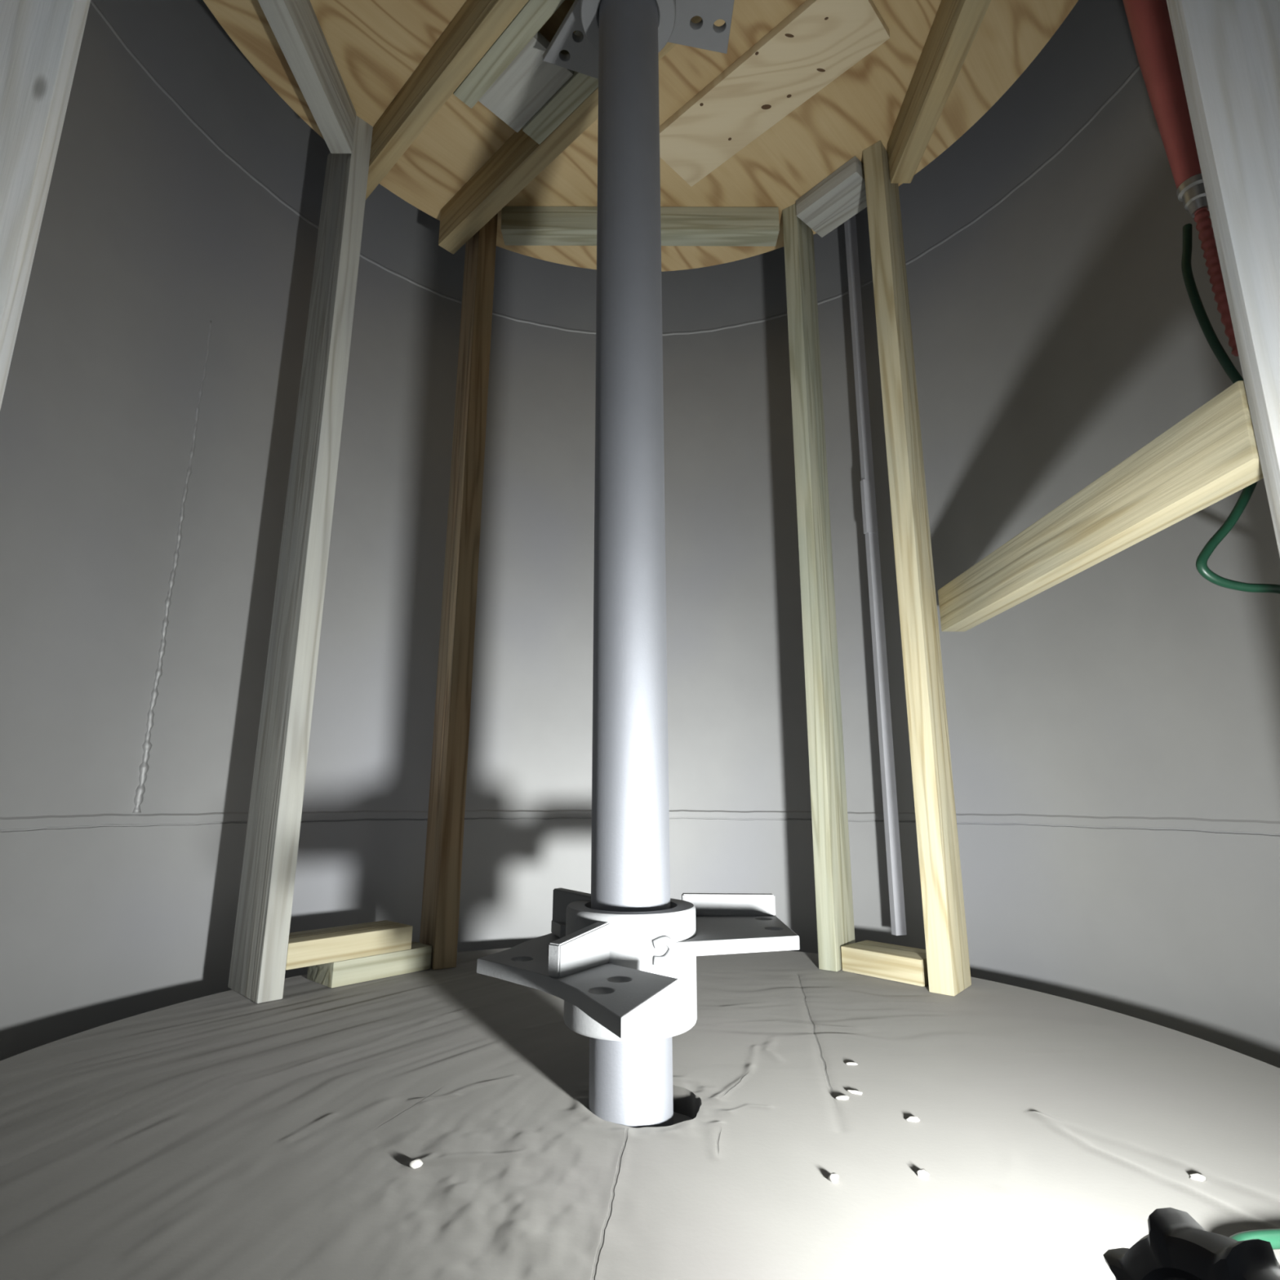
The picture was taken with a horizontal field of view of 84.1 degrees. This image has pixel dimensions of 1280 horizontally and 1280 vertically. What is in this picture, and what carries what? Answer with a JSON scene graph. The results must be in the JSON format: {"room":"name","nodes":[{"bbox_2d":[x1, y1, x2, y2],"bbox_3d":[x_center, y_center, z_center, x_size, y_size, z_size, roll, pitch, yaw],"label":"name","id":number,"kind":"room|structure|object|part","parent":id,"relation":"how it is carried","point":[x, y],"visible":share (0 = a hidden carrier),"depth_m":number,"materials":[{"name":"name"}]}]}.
{"room":"cylindrical tank interior","nodes":[
{"label":"cylindrical tank interior","id":0,"kind":"room"},
{"bbox_2d":[0,0,1279,1068],"bbox_3d":[-0.002,-0.399,0.921,1.617,2.300,1.502,0,-13,0],"label":"wall","id":1,"kind":"structure","parent":0,"point":[1114,729],"depth_m":1.22,"materials":[{"name":"grey paint"}]},
{"bbox_2d":[0,947,1279,1279],"bbox_3d":[-0.004,0.428,0.677,1.284,0.024,1.284,-10,-16,38],"label":"floor","id":2,"kind":"structure","parent":0,"point":[227,1135],"depth_m":0.56,"materials":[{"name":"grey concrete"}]},
{"bbox_2d":[0,0,90,409],"bbox_3d":[-0.530,-0.334,0.552,0.089,1.410,0.036,7,-14,-27],"label":"stud","id":3,"kind":"object","parent":2,"relation":"on","point":[41,40],"visible":1,"depth_m":0.57,"materials":[{"name":"grey wood"}]},
{"bbox_2d":[227,115,373,1003],"bbox_3d":[-0.523,-0.207,1.121,0.117,1.410,0.032,-12,-17,43],"label":"stud","id":4,"kind":"object","parent":2,"relation":"on","point":[257,971],"visible":0.97,"depth_m":1.06,"materials":[{"name":"grey wood"}]},
{"bbox_2d":[306,941,431,987],"bbox_3d":[-0.408,0.489,1.078,0.079,0.034,0.158,-11,-17,41],"label":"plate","id":5,"kind":"object","parent":2,"relation":"on","point":[350,971],"visible":0.76,"depth_m":1.04,"materials":[{"name":"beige wood"}]},
{"bbox_2d":[285,920,413,969],"bbox_3d":[-0.441,0.447,1.048,0.079,0.034,0.187,-11,-17,41],"label":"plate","id":6,"kind":"object","parent":5,"relation":"on","point":[336,944],"visible":0.76,"depth_m":1.03,"materials":[{"name":"yellow wood"}]},
{"bbox_2d":[408,1158,422,1168],"bbox_3d":[-0.162,0.379,0.514,0.010,0.006,0.006,5,-14,-22],"label":"chip","id":7,"kind":"object","parent":2,"relation":"on","point":[417,1162],"visible":1,"depth_m":0.51,"materials":[{"name":"white"}]},
{"bbox_2d":[419,213,497,969],"bbox_3d":[-0.326,-0.166,1.300,0.036,1.410,0.089,8,-15,-31],"label":"stud","id":8,"kind":"object","parent":2,"relation":"on","point":[439,925],"visible":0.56,"depth_m":1.25,"materials":[{"name":"brown wood"}]},
{"bbox_2d":[782,203,855,971],"bbox_3d":[0.320,-0.166,1.293,0.030,1.410,0.090,-9,-15,34],"label":"stud","id":9,"kind":"object","parent":2,"relation":"on","point":[830,833],"visible":0.86,"depth_m":1.24,"materials":[{"name":"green wood"}]},
{"bbox_2d":[827,1172,839,1183],"bbox_3d":[0.136,0.377,0.497,0.008,0.006,0.006,4,-13,-17],"label":"chip","id":10,"kind":"object","parent":2,"relation":"on","point":[833,1177],"visible":1,"depth_m":0.49,"materials":[{"name":"white"}]},
{"bbox_2d":[835,1095,848,1100],"bbox_3d":[0.180,0.407,0.631,0.013,0.004,0.005,1,-13,-3],"label":"chip","id":11,"kind":"object","parent":2,"relation":"on","point":[838,1097],"visible":1,"depth_m":0.63,"materials":[{"name":"white"}]},
{"bbox_2d":[845,1062,857,1065],"bbox_3d":[0.213,0.426,0.714,0.013,0.003,0.004,-2,-13,8],"label":"chip","id":12,"kind":"object","parent":2,"relation":"on","point":[847,1063],"visible":1,"depth_m":0.71,"materials":[{"name":"white"}]},
{"bbox_2d":[847,1089,862,1094],"bbox_3d":[0.195,0.410,0.644,0.014,0.004,0.003,-7,-14,28],"label":"chip","id":13,"kind":"object","parent":2,"relation":"on","point":[853,1091],"visible":1,"depth_m":0.64,"materials":[{"name":"white"}]},
{"bbox_2d":[840,940,928,986],"bbox_3d":[0.386,0.491,1.084,0.076,0.036,0.131,12,-17,-41],"label":"wood block","id":14,"kind":"object","parent":2,"relation":"on","point":[899,963],"visible":0.76,"depth_m":1.06,"materials":[{"name":"yellow wood"}]},
{"bbox_2d":[906,1115,919,1122],"bbox_3d":[0.226,0.398,0.589,0.012,0.004,0.005,-1,-13,6],"label":"chip","id":15,"kind":"object","parent":2,"relation":"on","point":[910,1118],"visible":1,"depth_m":0.59,"materials":[{"name":"white"}]},
{"bbox_2d":[862,140,971,995],"bbox_3d":[0.440,-0.197,1.155,0.034,1.410,0.080,-10,-16,39],"label":"stud","id":16,"kind":"object","parent":2,"relation":"on","point":[948,971],"visible":0.89,"depth_m":1.10,"materials":[{"name":"yellow wood"}]},
{"bbox_2d":[937,380,1263,631],"bbox_3d":[0.499,-0.111,0.851,0.038,0.069,0.590,0,-13,0],"label":"brace","id":17,"kind":"object","parent":16,"relation":"attached to","point":[1211,454],"visible":0.94,"depth_m":0.71,"materials":[{"name":"yellow wood"}]},
{"bbox_2d":[916,1168,929,1177],"bbox_3d":[0.201,0.378,0.503,0.009,0.006,0.005,-4,-13,17],"label":"chip","id":18,"kind":"object","parent":2,"relation":"on","point":[922,1172],"visible":1,"depth_m":0.50,"materials":[{"name":"white"}]},
{"bbox_2d":[1102,1207,1279,1279],"bbox_3d":[0.227,0.210,0.145,0.235,0.162,0.070,2,-13,-9],"label":"handwheel","id":19,"kind":"object","parent":2,"relation":"on","point":[1175,1246],"visible":1,"depth_m":0.16,"materials":[{"name":"black plastic"}]},
{"bbox_2d":[1189,1173,1206,1181],"bbox_3d":[0.392,0.378,0.499,0.010,0.005,0.005,-4,-13,20],"label":"chip","id":20,"kind":"object","parent":2,"relation":"on","point":[1196,1176],"visible":1,"depth_m":0.50,"materials":[{"name":"white"}]},
{"bbox_2d":[1166,0,1279,555],"bbox_3d":[0.512,-0.330,0.556,0.089,1.410,0.036,-6,-14,27],"label":"stud","id":21,"kind":"object","parent":2,"relation":"on","point":[1228,51],"visible":1,"depth_m":0.57,"materials":[{"name":"grey wood"}]},
{"bbox_2d":[1181,223,1279,1249],"bbox_3d":[0.449,-0.090,0.534,0.127,0.931,0.616,-12,-17,42],"label":"garden hose","id":22,"kind":"object","parent":2,"relation":"on","point":[1273,1235],"visible":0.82,"depth_m":0.74,"materials":[{"name":"green rubber"}]},
{"bbox_2d":[203,0,1078,271],"bbox_3d":[0.000,-0.975,0.953,1.308,0.018,1.308,0,-13,0],"label":"ceiling","id":23,"kind":"structure","parent":0,"point":[375,46],"depth_m":1.19,"materials":[{"name":"brown wood"}]},
{"bbox_2d":[257,0,355,153],"bbox_3d":[-0.505,-0.915,0.985,0.036,0.085,0.464,0,-13,0],"label":"beam","id":24,"kind":"structure","parent":23,"relation":"attached to","point":[295,24],"depth_m":1.08,"materials":[{"name":"grey wood"}]},
{"bbox_2d":[365,0,528,199],"bbox_3d":[-0.102,-0.930,0.914,1.144,0.085,0.031,-12,-17,42],"label":"joist","id":25,"kind":"object","parent":23,"relation":"attached to","point":[478,24],"visible":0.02,"depth_m":1.10,"materials":[{"name":"brown wood"}]},
{"bbox_2d":[453,0,564,108],"bbox_3d":[-0.181,-0.904,1.030,0.270,0.085,0.034,-12,-17,42],"label":"joist","id":26,"kind":"object","parent":25,"relation":"attached to","point":[535,14],"visible":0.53,"depth_m":1.03,"materials":[{"name":"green wood"}]},
{"bbox_2d":[478,31,573,132],"bbox_3d":[-0.178,-0.860,1.097,0.140,0.019,0.077,-12,-17,42],"label":"board","id":27,"kind":"object","parent":26,"relation":"attached to","point":[528,82],"visible":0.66,"depth_m":1.09,"materials":[{"name":"grey wood"}]},
{"bbox_2d":[438,15,702,253],"bbox_3d":[0.007,-0.898,1.057,1.088,0.084,0.035,-12,-17,42],"label":"joist","id":28,"kind":"object","parent":23,"relation":"attached to","point":[520,159],"visible":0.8,"depth_m":1.27,"materials":[{"name":"brown wood"}]},
{"bbox_2d":[522,49,598,144],"bbox_3d":[-0.061,-0.895,1.071,0.328,0.085,0.036,-12,-17,42],"label":"joist","id":29,"kind":"object","parent":28,"relation":"attached to","point":[580,86],"visible":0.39,"depth_m":1.12,"materials":[{"name":"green wood"}]},
{"bbox_2d":[501,206,779,246],"bbox_3d":[0.001,-0.831,1.426,0.550,0.054,0.043,0,-13,0],"label":"beam","id":30,"kind":"structure","parent":23,"relation":"attached to","point":[727,226],"depth_m":1.41,"materials":[{"name":"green wood"}]},
{"bbox_2d":[659,0,889,186],"bbox_3d":[0.197,-0.906,1.173,0.393,0.016,0.124,-12,-17,42],"label":"wooden board","id":31,"kind":"object","parent":23,"relation":"attached to","point":[820,40],"visible":0.92,"depth_m":1.15,"materials":[{"name":"brown wood"}]},
{"bbox_2d":[795,155,866,237],"bbox_3d":[0.382,-0.852,1.370,0.085,0.036,0.134,11,-16,-40],"label":"beam","id":32,"kind":"structure","parent":23,"relation":"attached to","point":[839,197],"depth_m":1.36,"materials":[{"name":"grey wood"}]},
{"bbox_2d":[887,0,991,183],"bbox_3d":[0.462,-0.906,1.012,0.036,0.085,0.520,0,-13,0],"label":"beam","id":33,"kind":"structure","parent":23,"relation":"attached to","point":[956,24],"depth_m":1.10,"materials":[{"name":"brown wood"}]},
{"bbox_2d":[1122,0,1238,356],"bbox_3d":[0.642,-0.668,0.867,0.069,0.717,0.041,0,-13,0],"label":"tube","id":34,"kind":"object","parent":23,"relation":"attached to","point":[1148,20],"visible":0.75,"depth_m":0.85,"materials":[{"name":"plastic"}]},
{"bbox_2d":[673,1111,692,1124],"bbox_3d":[-0.005,0.711,0.614,1.617,0.001,1.617,0,-13,0],"label":"floor","id":35,"kind":"structure","parent":0,"point":[677,1117],"depth_m":1.28,"materials":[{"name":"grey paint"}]},
{"bbox_2d":[589,0,673,1128],"bbox_3d":[-0.003,-0.093,0.728,0.170,1.618,0.170,0,-13,0],"label":"steel pole","id":36,"kind":"object","parent":35,"relation":"on","point":[631,1082],"visible":0.88,"depth_m":0.70,"materials":[{"name":"grey metal"}]},
{"bbox_2d":[476,888,799,1041],"bbox_3d":[-0.011,0.289,0.652,0.268,0.104,0.344,-10,-16,37],"label":"hub","id":37,"kind":"object","parent":36,"relation":"attached to","point":[622,976],"visible":0.91,"depth_m":0.59,"materials":[{"name":"white metal"}]},
{"bbox_3d":[-0.031,0.295,0.748,0.109,0.012,0.163,-2,-13,12],"label":"bolt plate","id":38,"kind":"part","parent":37,"relation":"part of","materials":[{"name":"white metal"}]},
{"bbox_3d":[-0.051,0.272,0.581,0.113,0.012,0.278,9,-16,-36],"label":"bolt plate","id":39,"kind":"part","parent":37,"relation":"part of","materials":[{"name":"white metal"}]},
{"bbox_3d":[0.077,0.279,0.673,0.131,0.012,0.158,0,-13,0],"label":"bolt plate","id":40,"kind":"part","parent":37,"relation":"part of","materials":[{"name":"white metal"}]},
{"bbox_2d":[542,0,734,79],"bbox_3d":[-0.006,-0.822,0.879,0.259,0.097,0.277,0,-13,0],"label":"metal bracket","id":41,"kind":"object","parent":36,"relation":"attached to","point":[675,25],"visible":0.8,"depth_m":0.95,"materials":[{"name":"white metal"}]},
{"bbox_3d":[-0.066,-0.822,0.960,0.079,0.012,0.133,8,-15,-32],"label":"bolt plate","id":42,"kind":"part","parent":41,"relation":"part of","materials":[{"name":"white metal"}]},
{"bbox_3d":[0.063,-0.829,0.924,0.120,0.012,0.121,0,-13,0],"label":"bolt plate","id":43,"kind":"part","parent":41,"relation":"part of","materials":[{"name":"white metal"}]},
{"label":"ceiling","id":44,"kind":"structure","parent":0,"visible":0},
{"bbox_2d":[844,214,906,935],"bbox_3d":[0.446,-0.455,1.420,0.032,1.959,0.014,4,-13,-17],"label":"pipe","id":45,"kind":"object","parent":44,"relation":"hanging from","point":[897,911],"visible":0.83,"depth_m":1.33,"materials":[{"name":"grey metal"}]},
{"bbox_3d":[0.442,-0.257,1.372,0.025,0.109,0.010,4,-13,-17],"label":"splice plate","id":46,"kind":"part","parent":45,"relation":"part of","materials":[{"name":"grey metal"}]}
]}

